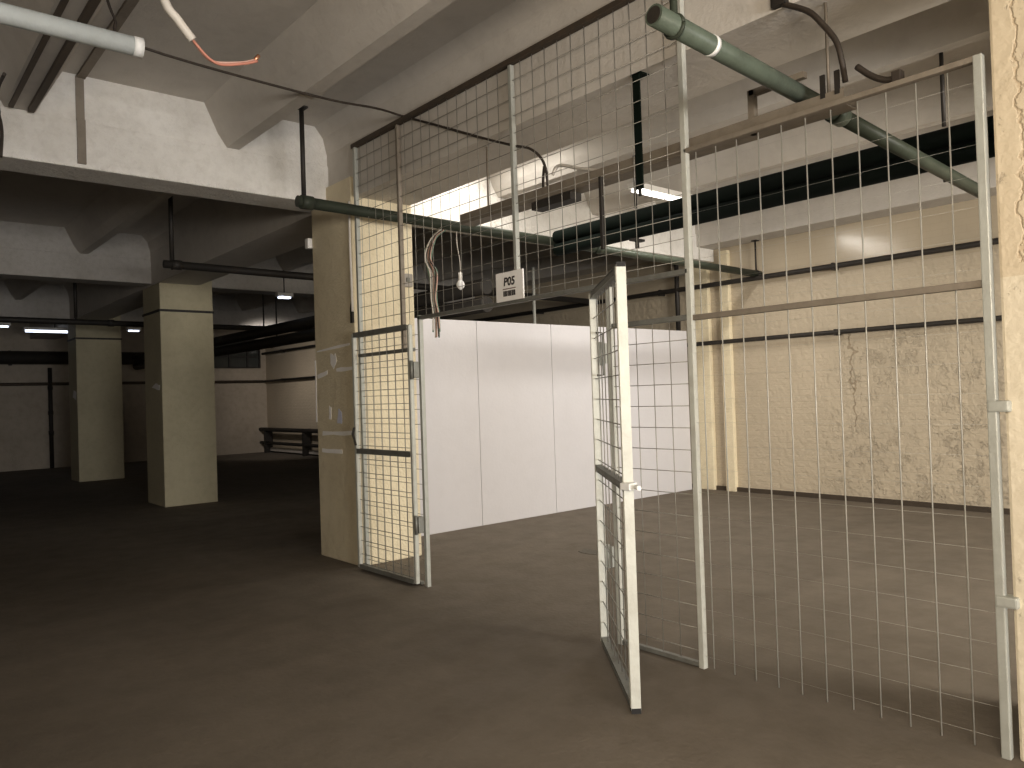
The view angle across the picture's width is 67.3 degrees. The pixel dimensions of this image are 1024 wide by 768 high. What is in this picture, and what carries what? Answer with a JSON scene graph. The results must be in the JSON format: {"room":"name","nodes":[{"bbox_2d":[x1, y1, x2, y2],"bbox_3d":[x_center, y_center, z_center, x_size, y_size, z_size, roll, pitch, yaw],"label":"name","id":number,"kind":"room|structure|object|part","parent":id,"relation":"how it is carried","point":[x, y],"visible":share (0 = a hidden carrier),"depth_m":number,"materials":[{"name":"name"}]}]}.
{"room":"basement storage area","nodes":[
{"label":"basement storage area","id":0,"kind":"room"},
{"bbox_2d":[0,322,267,471],"bbox_3d":[-13.624,0.166,18.754,15.720,4.100,0.200,-1,-1,-41],"label":"wall","id":1,"kind":"structure","parent":0,"point":[240,408],"depth_m":20.22,"materials":[{"name":"paint"}]},
{"bbox_2d":[47,368,53,467],"bbox_3d":[-11.947,0.879,19.950,0.122,2.600,0.122,-1,-1,-41],"label":"pipe","id":2,"kind":"object","parent":1,"relation":"attached to","point":[50,387],"visible":1,"depth_m":19.91,"materials":[{"name":"metal"}]},
{"bbox_2d":[0,350,144,365],"bbox_3d":[-14.162,-0.628,17.964,13.500,0.380,0.345,-1,-1,-41],"label":"pipe","id":3,"kind":"object","parent":1,"relation":"attached to","point":[8,357],"visible":0.36,"depth_m":19.62,"materials":[{"name":"metal"}]},
{"bbox_2d":[0,380,263,385],"bbox_3d":[-13.495,0.025,18.661,15.400,0.110,0.080,-1,-1,-41],"label":"pipe","id":4,"kind":"object","parent":1,"relation":"attached to","point":[226,381],"visible":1,"depth_m":20.19,"materials":[{"name":"black metal"}]},
{"bbox_2d":[214,339,260,367],"bbox_3d":[-8.381,-0.914,23.100,1.670,0.880,0.090,-1,-1,-41],"label":"window","id":5,"kind":"structure","parent":1,"relation":"in","point":[251,359],"depth_m":23.24,"materials":[{"name":"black glass"}]},
{"bbox_2d":[0,0,990,297],"bbox_3d":[-3.228,-2.502,6.563,16.120,0.200,32.400,-1,-1,-41],"label":"ceiling","id":6,"kind":"structure","parent":0,"point":[225,30],"depth_m":5.87,"materials":[{"name":"paint"}]},
{"bbox_2d":[0,322,10,326],"bbox_3d":[-10.743,-1.602,16.027,0.500,0.833,0.120,-1,-1,-41],"label":"lamp","id":7,"kind":"object","parent":6,"relation":"hanging from","point":[2,324],"visible":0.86,"depth_m":16.08,"materials":[{"name":"white plastic"}]},
{"bbox_2d":[23,324,67,332],"bbox_3d":[-10.195,-1.581,17.155,1.200,0.878,0.120,-1,-1,-41],"label":"lamp","id":8,"kind":"object","parent":6,"relation":"hanging from","point":[27,329],"visible":0.56,"depth_m":17.00,"materials":[{"name":"white plastic"}]},
{"bbox_2d":[0,0,104,172],"bbox_3d":[-3.887,-2.211,5.986,0.570,0.355,32.000,-1,-1,-41],"label":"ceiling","id":9,"kind":"structure","parent":6,"relation":"attached to","point":[18,46],"depth_m":4.95,"materials":[{"name":"paint"}]},
{"bbox_2d":[8,0,100,112],"bbox_3d":[-2.580,-2.083,4.465,0.160,0.031,3.200,-1,-1,-41],"label":"rail","id":10,"kind":"object","parent":9,"relation":"attached to","point":[89,9],"visible":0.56,"depth_m":4.90,"materials":[{"name":"black metal"}]},
{"bbox_2d":[75,0,138,164],"bbox_3d":[-2.359,-2.104,4.830,0.070,0.698,3.065,-1,-1,-41],"label":"conduit","id":11,"kind":"object","parent":6,"relation":"attached to","point":[127,7],"visible":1,"depth_m":5.95,"materials":[{"name":"metal"}]},
{"bbox_2d":[126,327,140,331],"bbox_3d":[-8.824,-1.638,17.936,0.300,0.833,0.120,-1,-1,-41],"label":"lamp","id":12,"kind":"object","parent":6,"relation":"hanging from","point":[130,329],"visible":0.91,"depth_m":17.89,"materials":[{"name":"white plastic"}]},
{"bbox_2d":[0,281,313,325],"bbox_3d":[-10.624,-1.669,15.210,15.720,0.730,0.400,-1,-1,-41],"label":"ceiling beam","id":13,"kind":"structure","parent":6,"relation":"attached to","point":[49,300],"depth_m":16.89,"materials":[{"name":"paint"}]},
{"bbox_2d":[0,283,314,331],"bbox_3d":[-8.393,-1.573,12.902,15.100,1.124,0.122,-1,-1,-41],"label":"pipe","id":14,"kind":"object","parent":6,"relation":"hanging from","point":[111,323],"visible":0.48,"depth_m":13.53,"materials":[{"name":"metal"}]},
{"bbox_3d":[-7.674,-1.650,13.521,0.052,0.990,0.052,-2,-1,27],"label":"hanger rod","id":15,"kind":"part","parent":14,"relation":"part of","materials":[{"name":"metal"}]},
{"bbox_2d":[160,0,259,65],"bbox_3d":[-1.381,-1.956,3.379,0.541,1.086,0.038,-1,-1,-41],"label":"hanging cable","id":16,"kind":"object","parent":6,"relation":"hanging from","point":[170,11],"visible":1,"depth_m":3.33,"materials":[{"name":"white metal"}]},
{"bbox_2d":[4,0,454,299],"bbox_3d":[-2.676,-2.235,7.024,0.480,0.355,32.000,-1,-1,-41],"label":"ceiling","id":17,"kind":"structure","parent":6,"relation":"attached to","point":[331,39],"depth_m":5.61,"materials":[{"name":"paint"}]},
{"bbox_2d":[645,0,977,197],"bbox_3d":[1.905,-1.757,4.210,3.577,0.990,0.105,-1,-1,-41],"label":"drain pipe","id":18,"kind":"object","parent":17,"relation":"hanging from","point":[674,26],"visible":0.88,"depth_m":3.55,"materials":[{"name":"green paint"}]},
{"bbox_3d":[0.646,-1.860,3.135,0.030,0.725,0.030,-2,-1,-18],"label":"hanger rod","id":19,"kind":"part","parent":18,"relation":"part of","materials":[{"name":"green paint"}]},
{"bbox_2d":[0,221,474,304],"bbox_3d":[-6.853,-1.856,10.807,15.720,0.730,0.400,-1,-1,-41],"label":"ceiling beam","id":20,"kind":"structure","parent":6,"relation":"attached to","point":[27,251],"depth_m":11.27,"materials":[{"name":"paint"}]},
{"bbox_2d":[275,270,292,298],"bbox_3d":[-3.882,-1.869,13.089,0.280,0.833,0.120,-1,-1,-41],"label":"lamp","id":21,"kind":"object","parent":6,"relation":"hanging from","point":[282,295],"visible":0.89,"depth_m":13.07,"materials":[{"name":"white plastic"}]},
{"bbox_2d":[132,278,492,361],"bbox_3d":[-5.304,-1.529,15.216,0.200,1.360,15.300,-1,-1,-41],"label":"pipe","id":22,"kind":"object","parent":6,"relation":"hanging from","point":[423,300],"visible":0.52,"depth_m":13.03,"materials":[{"name":"metal"}]},
{"bbox_3d":[-4.689,-1.654,14.496,0.026,1.170,0.026,-2,-1,27],"label":"hanger rod","id":23,"kind":"part","parent":22,"relation":"part of","materials":[{"name":"metal"}]},
{"bbox_2d":[132,296,492,369],"bbox_3d":[-5.287,-1.414,15.226,0.234,1.590,15.300,-1,-1,-41],"label":"pipe","id":24,"kind":"object","parent":6,"relation":"hanging from","point":[307,335],"visible":0.47,"depth_m":13.43,"materials":[{"name":"metal"}]},
{"bbox_3d":[-4.438,-1.456,14.308,0.137,1.590,0.030,-1,-1,-41],"label":"hanger rod","id":25,"kind":"part","parent":24,"relation":"part of","materials":[{"name":"metal"}]},
{"bbox_2d":[106,0,547,185],"bbox_3d":[-1.187,-1.842,4.975,2.348,1.283,1.636,-1,-1,-41],"label":"power cable","id":26,"kind":"object","parent":6,"relation":"hanging from","point":[107,1],"visible":0.88,"depth_m":5.33,"materials":[{"name":"rubber"}]},
{"bbox_2d":[0,72,713,262],"bbox_3d":[-3.115,-2.042,6.442,15.720,0.730,0.400,-1,-1,-41],"label":"ceiling beam","id":27,"kind":"structure","parent":6,"relation":"attached to","point":[137,138],"depth_m":6.50,"materials":[{"name":"paint"}]},
{"bbox_2d":[0,72,6,157],"bbox_3d":[-3.566,-1.864,5.370,0.052,0.394,0.673,-1,-1,-35],"label":"cable","id":28,"kind":"object","parent":27,"relation":"attached to","point":[4,74],"visible":1,"depth_m":5.62,"materials":[{"name":"black rubber"}]},
{"bbox_2d":[163,196,588,303],"bbox_3d":[-1.265,-1.849,10.851,6.941,1.099,0.110,-1,-1,-41],"label":"pipe","id":29,"kind":"object","parent":6,"relation":"hanging from","point":[173,264],"visible":0.41,"depth_m":9.11,"materials":[{"name":"metal"}]},
{"bbox_3d":[-3.833,-1.861,8.652,0.048,0.960,0.048,-2,-1,27],"label":"hanger rod","id":30,"kind":"part","parent":29,"relation":"part of","materials":[{"name":"metal"}]},
{"bbox_2d":[29,0,950,338],"bbox_3d":[-1.717,-2.055,7.838,0.940,0.755,32.000,-1,-1,-41],"label":"ceiling beam","id":31,"kind":"structure","parent":6,"relation":"attached to","point":[206,231],"depth_m":5.47,"materials":[{"name":"paint"}]},
{"bbox_2d":[630,71,648,195],"bbox_3d":[0.756,-1.450,4.490,0.083,0.717,0.080,-1,-1,-41],"label":"bracket","id":32,"kind":"object","parent":31,"relation":"hanging from","point":[636,85],"visible":0.98,"depth_m":4.46,"materials":[{"name":"black metal"}]},
{"bbox_3d":[0.746,-1.802,4.496,0.079,0.012,0.080,-1,-1,-41],"label":"ceiling plate","id":33,"kind":"part","parent":32,"relation":"part of","materials":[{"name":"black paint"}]},
{"bbox_2d":[460,2,856,226],"bbox_3d":[0.609,-1.496,4.722,0.127,0.605,2.960,-1,-1,-41],"label":"cable tray","id":34,"kind":"object","parent":31,"relation":"hanging from","point":[555,200],"visible":0.84,"depth_m":4.29,"materials":[{"name":"metal"}]},
{"bbox_3d":[-0.181,-1.521,5.706,0.016,0.475,0.014,-1,-1,-41],"label":"hanger rod","id":35,"kind":"part","parent":34,"relation":"part of","materials":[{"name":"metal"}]},
{"bbox_2d":[542,166,544,186],"bbox_3d":[0.212,-1.349,5.164,0.023,0.214,0.071,-2,-1,-7],"label":"loose cable","id":36,"kind":"object","parent":34,"relation":"in","point":[543,170],"visible":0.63,"depth_m":5.15,"materials":[{"name":"black rubber"}]},
{"bbox_2d":[551,164,595,175],"bbox_3d":[0.457,-1.366,4.918,0.029,0.181,0.552,-1,-1,-44],"label":"conduit","id":37,"kind":"object","parent":34,"relation":"on","point":[556,167],"visible":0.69,"depth_m":4.99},
{"bbox_3d":[1.324,-1.397,3.846,0.035,0.225,0.308,-1,-1,-41],"label":"support arm","id":38,"kind":"part","parent":34,"relation":"part of","materials":[{"name":"metal"}]},
{"bbox_3d":[1.523,-1.605,3.717,0.016,0.475,0.014,-1,-1,-41],"label":"hanger rod","id":39,"kind":"part","parent":34,"relation":"part of","materials":[{"name":"metal"}]},
{"bbox_2d":[770,0,788,9],"bbox_3d":[1.304,-1.870,3.751,0.040,0.060,0.080,-1,-1,-41],"label":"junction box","id":40,"kind":"object","parent":31,"relation":"attached to","point":[775,4],"visible":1,"depth_m":3.75,"materials":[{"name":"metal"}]},
{"bbox_2d":[780,2,847,82],"bbox_3d":[1.434,-1.628,3.651,0.084,0.479,0.302,-1,-1,-41],"label":"power cable","id":41,"kind":"object","parent":31,"relation":"attached to","point":[788,5],"visible":1,"depth_m":3.56,"materials":[{"name":"black rubber"}]},
{"bbox_2d":[234,54,992,310],"bbox_3d":[0.835,-2.308,10.034,0.480,0.355,32.000,-1,-1,-41],"label":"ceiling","id":42,"kind":"structure","parent":6,"relation":"attached to","point":[901,118],"depth_m":7.61,"materials":[{"name":"paint"}]},
{"bbox_2d":[628,182,691,200],"bbox_3d":[2.047,-2.138,8.931,2.000,0.093,0.120,-1,-1,-41],"label":"lamp","id":43,"kind":"object","parent":42,"relation":"attached to","point":[657,192],"visible":0.21,"depth_m":8.51,"materials":[{"name":"white plastic"}]},
{"bbox_2d":[292,110,992,312],"bbox_3d":[1.936,-2.330,10.978,0.480,0.355,32.000,-1,-1,-41],"label":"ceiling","id":44,"kind":"structure","parent":6,"relation":"attached to","point":[302,304],"depth_m":13.14,"materials":[{"name":"paint"}]},
{"bbox_2d":[462,157,996,289],"bbox_3d":[2.592,-2.246,11.536,0.420,0.550,32.000,-1,-1,-41],"label":"ceiling beam","id":45,"kind":"structure","parent":6,"relation":"attached to","point":[934,195],"depth_m":9.91,"materials":[{"name":"paint"}]},
{"bbox_2d":[295,105,762,276],"bbox_3d":[0.849,-1.891,8.580,6.916,0.918,0.115,-1,-1,-41],"label":"pipe","id":46,"kind":"object","parent":45,"relation":"hanging from","point":[303,201],"visible":0.9,"depth_m":7.25,"materials":[{"name":"metal"}]},
{"bbox_3d":[-1.733,-1.921,6.370,0.037,0.745,0.037,-2,-1,-18],"label":"hanger rod","id":47,"kind":"part","parent":46,"relation":"part of","materials":[{"name":"metal"}]},
{"bbox_2d":[425,229,445,337],"bbox_3d":[-0.727,-0.952,7.314,0.219,1.023,0.077,-2,-1,22],"label":"wire bundle","id":48,"kind":"object","parent":46,"relation":"hanging from","point":[431,242],"visible":0.9,"depth_m":7.32,"materials":[{"name":"grey plastic"}]},
{"bbox_2d":[456,231,464,289],"bbox_3d":[-0.506,-1.183,7.389,0.098,0.560,0.082,-1,-1,-41],"label":"hanging bulb","id":49,"kind":"object","parent":46,"relation":"hanging from","point":[460,282],"visible":0.97,"depth_m":7.37,"materials":[{"name":"white glass"}]},
{"bbox_2d":[458,272,462,279],"bbox_3d":[-0.496,-1.034,7.391,0.040,0.070,0.038,-1,-1,-41],"label":"socket","id":50,"kind":"object","parent":49,"relation":"attached to","point":[460,273],"depth_m":7.37,"materials":[{"name":"white plastic"}]},
{"bbox_3d":[-0.493,-0.954,7.390,0.084,0.100,0.082,-1,-1,-41],"label":"bulb","id":51,"kind":"part","parent":49,"relation":"part of","materials":[{"name":"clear glass"}]},
{"bbox_3d":[3.406,-1.799,10.766,0.022,0.420,0.022,-2,-1,27],"label":"hanger rod","id":52,"kind":"part","parent":46,"relation":"part of","materials":[{"name":"metal"}]},
{"bbox_2d":[674,265,680,330],"bbox_3d":[2.527,-1.340,11.772,0.070,1.250,0.070,-1,-1,-41],"label":"vent pipe","id":53,"kind":"object","parent":45,"relation":"attached to","point":[676,267],"visible":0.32,"depth_m":11.74,"materials":[{"name":"metal"}]},
{"bbox_2d":[552,52,993,242],"bbox_3d":[5.259,-2.057,2.575,0.133,0.660,14.740,-1,-1,-41],"label":"pipe","id":54,"kind":"object","parent":6,"relation":"hanging from","point":[963,133],"visible":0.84,"depth_m":6.05,"materials":[{"name":"black metal"}]},
{"bbox_3d":[1.173,-1.929,7.344,0.026,0.510,0.026,-2,-1,-18],"label":"hanger rod","id":55,"kind":"part","parent":54,"relation":"part of","materials":[{"name":"metal"}]},
{"bbox_2d":[553,136,994,255],"bbox_3d":[5.273,-1.612,2.569,0.160,0.228,14.740,-1,-1,-41],"label":"pipe","id":56,"kind":"object","parent":54,"relation":"attached to","point":[964,155],"visible":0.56,"depth_m":6.10,"materials":[{"name":"black metal"}]},
{"bbox_3d":[2.948,-2.018,5.271,0.026,0.510,0.026,-2,-1,-18],"label":"hanger rod","id":57,"kind":"part","parent":54,"relation":"part of","materials":[{"name":"metal"}]},
{"bbox_2d":[0,452,1023,767],"bbox_3d":[-3.087,1.796,6.501,16.120,0.200,32.400,-1,-1,-41],"label":"floor","id":58,"kind":"structure","parent":0,"point":[135,632],"depth_m":4.76,"materials":[{"name":"concrete"}]},
{"bbox_2d":[67,316,124,481],"bbox_3d":[-8.885,0.262,16.440,0.884,3.530,0.794,-1,-1,-41],"label":"pillar","id":59,"kind":"structure","parent":58,"relation":"on","point":[94,351],"depth_m":16.14,"materials":[{"name":"paint"}]},
{"bbox_2d":[142,281,217,506],"bbox_3d":[-5.192,0.078,12.036,0.804,3.530,0.894,-1,-1,-41],"label":"pillar","id":60,"kind":"structure","parent":58,"relation":"on","point":[178,318],"depth_m":11.71,"materials":[{"name":"paint"}]},
{"bbox_2d":[152,383,159,389],"bbox_3d":[-5.408,0.046,11.686,0.003,0.111,0.413,-1,-1,-41],"label":"paper scrap","id":61,"kind":"object","parent":60,"relation":"attached to","point":[156,386],"visible":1,"depth_m":11.65,"materials":[{"name":"white paper"}]},
{"bbox_2d":[259,427,318,455],"bbox_3d":[-4.734,1.568,20.249,0.240,0.757,9.000,-1,-1,-41],"label":"bench","id":62,"kind":"object","parent":58,"relation":"on","point":[306,445],"visible":0.41,"depth_m":22.01,"materials":[{"name":"metal"}]},
{"bbox_3d":[-7.396,1.704,23.365,0.230,0.750,0.100,-1,-1,-41],"label":"leg","id":63,"kind":"part","parent":62,"relation":"part of","materials":[{"name":"metal"}]},
{"bbox_3d":[-5.705,1.620,21.391,0.230,0.750,0.100,-1,-1,-41],"label":"leg","id":64,"kind":"part","parent":62,"relation":"part of","materials":[{"name":"metal"}]},
{"bbox_2d":[311,176,421,564],"bbox_3d":[-1.418,-0.112,7.452,0.650,3.530,0.790,-1,-1,-41],"label":"pillar","id":65,"kind":"structure","parent":58,"relation":"on","point":[330,235],"depth_m":7.18,"materials":[{"name":"paint"}]},
{"bbox_2d":[305,238,311,248],"bbox_3d":[-1.998,-1.377,7.562,0.052,0.100,0.070,-1,-1,-41],"label":"junction box","id":66,"kind":"object","parent":65,"relation":"attached to","point":[308,242],"visible":1,"depth_m":7.54,"materials":[{"name":"white plastic"}]},
{"bbox_2d":[315,360,316,421],"bbox_3d":[-1.919,0.073,7.540,0.003,0.607,0.032,-1,-1,-41],"label":"paper scrap","id":67,"kind":"object","parent":65,"relation":"attached to","point":[315,360],"visible":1,"depth_m":7.54,"materials":[{"name":"white paper"}]},
{"bbox_2d":[317,371,327,378],"bbox_3d":[-1.831,-0.090,7.433,0.003,0.076,0.210,-1,-1,-41],"label":"paper scrap","id":68,"kind":"object","parent":65,"relation":"attached to","point":[325,373],"visible":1,"depth_m":7.43,"materials":[{"name":"white paper"}]},
{"bbox_2d":[322,448,342,453],"bbox_3d":[-1.707,0.637,7.307,0.003,0.043,0.406,-1,-1,-41],"label":"paper scrap","id":69,"kind":"object","parent":65,"relation":"attached to","point":[337,451],"visible":1,"depth_m":7.29,"materials":[{"name":"white paper"}]},
{"bbox_2d":[330,353,335,368],"bbox_3d":[-1.685,-0.217,7.259,0.003,0.152,0.122,-1,-1,-41],"label":"paper scrap","id":70,"kind":"object","parent":65,"relation":"attached to","point":[332,357],"visible":1,"depth_m":7.26,"materials":[{"name":"grey paper"}]},
{"bbox_2d":[317,343,349,351],"bbox_3d":[-1.692,-0.340,7.265,0.003,0.050,0.662,-1,-1,-41],"label":"paper scrap","id":71,"kind":"object","parent":65,"relation":"attached to","point":[346,344],"visible":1,"depth_m":7.22,"materials":[{"name":"grey paper"}]},
{"bbox_2d":[322,431,351,435],"bbox_3d":[-1.634,0.462,7.216,0.003,0.058,0.619,-1,-1,-41],"label":"paper scrap","id":72,"kind":"object","parent":65,"relation":"attached to","point":[342,433],"visible":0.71,"depth_m":7.22,"materials":[{"name":"white paper"}]},
{"bbox_2d":[337,409,341,423],"bbox_3d":[-1.609,0.301,7.184,0.003,0.142,0.093,-1,-1,-41],"label":"paper scrap","id":73,"kind":"object","parent":65,"relation":"attached to","point":[339,419],"visible":1,"depth_m":7.18,"materials":[{"name":"paper"}]},
{"bbox_2d":[336,367,351,371],"bbox_3d":[-1.548,-0.137,7.102,0.003,0.043,0.318,-1,-1,-41],"label":"paper scrap","id":74,"kind":"object","parent":65,"relation":"attached to","point":[341,369],"visible":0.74,"depth_m":7.11,"materials":[{"name":"white paper"}]},
{"bbox_2d":[348,201,353,311],"bbox_3d":[-1.459,-1.153,6.963,0.024,1.000,0.038,-2,-1,-18],"label":"cable","id":75,"kind":"object","parent":65,"relation":"attached to","point":[349,216],"visible":0.93,"depth_m":6.96,"materials":[{"name":"black rubber"}]},
{"bbox_2d":[350,304,353,322],"bbox_3d":[-1.447,-0.653,6.963,0.020,0.200,0.040,-1,-1,-41],"label":"hook","id":76,"kind":"object","parent":65,"relation":"attached to","point":[351,313],"visible":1,"depth_m":6.95,"materials":[{"name":"metal"}]},
{"bbox_2d":[405,274,412,287],"bbox_3d":[-0.994,-0.981,7.290,0.110,0.125,0.067,-1,-1,-41],"label":"switch box","id":77,"kind":"object","parent":65,"relation":"attached to","point":[406,275],"visible":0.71,"depth_m":7.29,"materials":[{"name":"grey plastic"}]},
{"bbox_2d":[350,0,707,668],"bbox_3d":[0.226,-0.333,5.029,0.044,3.795,4.920,-1,-1,-41],"label":"mesh screen","id":78,"kind":"object","parent":58,"relation":"on","point":[688,271],"depth_m":4.87,"materials":[{"name":"grey paint"}]},
{"bbox_3d":[-1.343,-0.243,6.862,0.036,3.770,0.034,-1,-1,-41],"label":"post","id":79,"kind":"part","parent":78,"relation":"part of","materials":[{"name":"grey metal"}]},
{"bbox_3d":[-1.077,-0.266,6.551,0.036,0.030,0.870,-1,-1,-41],"label":"rail","id":80,"kind":"part","parent":78,"relation":"part of","materials":[{"name":"metal"}]},
{"bbox_2d":[351,324,423,583],"bbox_3d":[-1.068,0.572,6.474,0.068,2.080,1.005,-1,-1,-41],"label":"gate leaf","id":81,"kind":"object","parent":78,"relation":"attached to","point":[413,367],"visible":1,"depth_m":6.42,"materials":[{"name":"paint"}]},
{"bbox_3d":[-1.116,-0.445,6.516,0.046,0.043,0.863,-1,-1,-41],"label":"rail","id":82,"kind":"part","parent":81,"relation":"part of","materials":[{"name":"metal"}]},
{"bbox_3d":[-1.083,0.579,6.501,0.046,0.043,0.863,-1,-1,-41],"label":"rail","id":83,"kind":"part","parent":81,"relation":"part of","materials":[{"name":"metal"}]},
{"bbox_3d":[-1.049,1.593,6.486,0.046,0.038,0.863,-1,-1,-41],"label":"rail","id":84,"kind":"part","parent":81,"relation":"part of","materials":[{"name":"metal"}]},
{"bbox_3d":[-0.916,-1.215,6.341,0.036,1.870,0.030,-1,-1,-41],"label":"post","id":85,"kind":"part","parent":78,"relation":"part of","materials":[{"name":"metal"}]},
{"bbox_3d":[-0.699,0.531,6.130,0.036,2.160,0.034,-1,-1,-41],"label":"post","id":86,"kind":"part","parent":78,"relation":"part of","materials":[{"name":"white metal"}]},
{"bbox_3d":[0.165,-2.209,5.056,0.044,0.040,4.920,-1,-1,-41],"label":"rail","id":87,"kind":"part","parent":78,"relation":"part of","materials":[{"name":"grey metal"}]},
{"bbox_2d":[496,268,524,302],"bbox_3d":[-0.016,-0.669,5.261,0.013,0.200,0.285,-1,-1,-41],"label":"sign plate","id":88,"kind":"object","parent":78,"relation":"attached to","point":[509,285],"visible":1,"depth_m":5.25,"materials":[{"name":"plastic"}]},
{"bbox_3d":[0.016,-1.381,5.249,0.036,1.590,0.030,-1,-1,-41],"label":"post","id":89,"kind":"part","parent":78,"relation":"part of","materials":[{"name":"grey metal"}]},
{"bbox_3d":[0.542,-1.032,4.644,0.022,0.440,0.022,-1,-1,-41],"label":"post","id":90,"kind":"part","parent":78,"relation":"part of","materials":[{"name":"metal"}]},
{"bbox_2d":[589,261,641,713],"bbox_3d":[0.550,0.488,4.072,0.104,2.111,1.121,-2,-1,-1],"label":"gate leaf","id":91,"kind":"object","parent":78,"relation":"attached to","point":[630,685],"visible":1,"depth_m":3.89,"materials":[{"name":"paint"}]},
{"bbox_3d":[0.521,-0.177,4.531,0.047,0.264,0.014,-2,-1,-2],"label":"handle","id":92,"kind":"part","parent":91,"relation":"part of","materials":[{"name":"metal"}]},
{"bbox_3d":[0.497,-0.533,4.114,0.046,0.043,0.942,-2,-1,-2],"label":"rail","id":93,"kind":"part","parent":91,"relation":"part of","materials":[{"name":"metal"}]},
{"bbox_3d":[0.530,0.492,4.099,0.046,0.043,0.942,-2,-1,-2],"label":"rail","id":94,"kind":"part","parent":91,"relation":"part of","materials":[{"name":"metal"}]},
{"bbox_3d":[0.564,1.506,4.084,0.046,0.038,0.942,-2,-1,-2],"label":"rail","id":95,"kind":"part","parent":91,"relation":"part of","materials":[{"name":"metal"}]},
{"bbox_3d":[0.618,0.476,4.592,0.036,2.140,0.034,-1,-1,-41],"label":"post","id":96,"kind":"part","parent":78,"relation":"part of","materials":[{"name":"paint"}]},
{"bbox_3d":[0.776,-0.353,4.388,0.030,0.030,0.570,-1,-1,-41],"label":"rail","id":97,"kind":"part","parent":78,"relation":"part of","materials":[{"name":"metal"}]},
{"bbox_3d":[0.837,1.518,4.361,0.030,0.025,0.570,-1,-1,-41],"label":"rail","id":98,"kind":"part","parent":78,"relation":"part of","materials":[{"name":"metal"}]},
{"bbox_3d":[0.968,-0.352,4.164,0.036,3.760,0.034,-1,-1,-41],"label":"post","id":99,"kind":"part","parent":78,"relation":"part of","materials":[{"name":"metal"}]},
{"bbox_2d":[531,267,535,323],"bbox_3d":[0.331,0.037,10.294,0.044,3.200,0.044,-1,-1,-41],"label":"support post","id":100,"kind":"object","parent":58,"relation":"on","point":[532,268],"visible":0.34,"depth_m":10.29,"materials":[{"name":"grey metal"}]},
{"bbox_2d":[578,549,597,554],"bbox_3d":[0.751,1.578,7.229,0.172,0.003,0.326,-1,-1,-41],"label":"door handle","id":101,"kind":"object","parent":58,"relation":"on","point":[586,551],"depth_m":7.25,"materials":[{"name":"grey metal"}]},
{"bbox_2d":[684,53,1019,759],"bbox_3d":[1.473,0.103,3.589,0.065,2.800,1.500,-1,-1,-41],"label":"screen","id":102,"kind":"object","parent":58,"relation":"on","point":[1003,601],"visible":1,"depth_m":3.26,"materials":[{"name":"grey paint"}]},
{"bbox_3d":[1.406,-1.282,3.630,0.036,0.025,1.440,-1,-1,-41],"label":"rail","id":103,"kind":"part","parent":102,"relation":"part of","materials":[{"name":"metal"}]},
{"bbox_3d":[1.436,-0.380,3.627,0.030,0.030,1.415,-1,-1,-41],"label":"rail","id":104,"kind":"part","parent":102,"relation":"part of","materials":[{"name":"metal"}]},
{"bbox_2d":[854,64,904,82],"bbox_3d":[1.620,-1.376,3.405,0.045,0.138,0.205,-1,-1,-41],"label":"cable","id":105,"kind":"object","parent":102,"relation":"attached to","point":[898,74],"visible":0.9,"depth_m":3.39,"materials":[{"name":"black rubber"}]},
{"bbox_3d":[1.917,0.081,3.067,0.040,2.800,0.034,-1,-1,-41],"label":"post","id":106,"kind":"part","parent":102,"relation":"part of","materials":[{"name":"grey metal"}]},
{"bbox_2d":[989,0,1023,761],"bbox_3d":[2.455,-0.229,2.932,0.650,3.380,0.845,-1,-1,-41],"label":"pillar","id":107,"kind":"structure","parent":58,"relation":"on","point":[1006,17],"depth_m":3.01,"materials":[{"name":"beige paint"}]},
{"bbox_2d":[414,318,691,535],"bbox_3d":[0.583,0.434,9.794,5.420,2.375,0.060,-1,-1,-41],"label":"wall","id":108,"kind":"structure","parent":0,"point":[509,409],"depth_m":9.45,"materials":[{"name":"white paint"}]},
{"bbox_2d":[265,195,1009,508],"bbox_3d":[2.904,-0.478,11.729,0.250,4.100,32.400,-1,-1,-41],"label":"wall","id":109,"kind":"structure","parent":0,"point":[290,403],"depth_m":9.89,"materials":[{"name":"paint"}]},
{"bbox_2d":[261,238,998,354],"bbox_3d":[2.703,-1.443,11.630,0.155,0.090,31.850,-1,-1,-41],"label":"pipe","id":110,"kind":"object","parent":109,"relation":"attached to","point":[832,266],"visible":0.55,"depth_m":10.56,"materials":[{"name":"metal"}]},
{"bbox_2d":[263,315,1001,381],"bbox_3d":[2.732,-0.594,11.619,0.150,0.080,31.850,-1,-1,-41],"label":"pipe","id":111,"kind":"object","parent":109,"relation":"attached to","point":[999,317],"visible":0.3,"depth_m":9.82,"materials":[{"name":"metal"}]},
{"bbox_2d":[273,451,1009,514],"bbox_3d":[2.862,1.543,11.607,0.035,0.060,32.000,-1,-1,-41],"label":"baseboard","id":112,"kind":"structure","parent":109,"relation":"attached to","point":[739,489],"depth_m":9.72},
{"bbox_2d":[694,268,716,489],"bbox_3d":[2.860,-0.179,11.534,0.080,3.500,0.320,-1,-1,-41],"label":"pillar","id":113,"kind":"structure","parent":109,"relation":"attached to","point":[705,274],"depth_m":11.44,"materials":[{"name":"paint"}]},
{"bbox_2d":[718,250,737,491],"bbox_3d":[3.145,-0.193,11.205,0.075,3.500,0.150,-1,-1,-41],"label":"pillar","id":114,"kind":"structure","parent":109,"relation":"attached to","point":[724,258],"depth_m":11.16,"materials":[{"name":"paint"}]},
{"bbox_3d":[-6.301,-2.161,3.917,0.480,0.355,32.000,-1,-1,-41],"label":"ceiling","id":115,"kind":"structure","parent":0,"visible":0},
{"bbox_2d":[0,2,144,58],"bbox_3d":[-3.066,-1.779,2.324,3.625,0.674,0.107,-1,-1,-41],"label":"pipe","id":116,"kind":"object","parent":115,"relation":"hanging from","point":[10,15],"visible":1,"depth_m":3.29,"materials":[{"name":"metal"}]}
]}

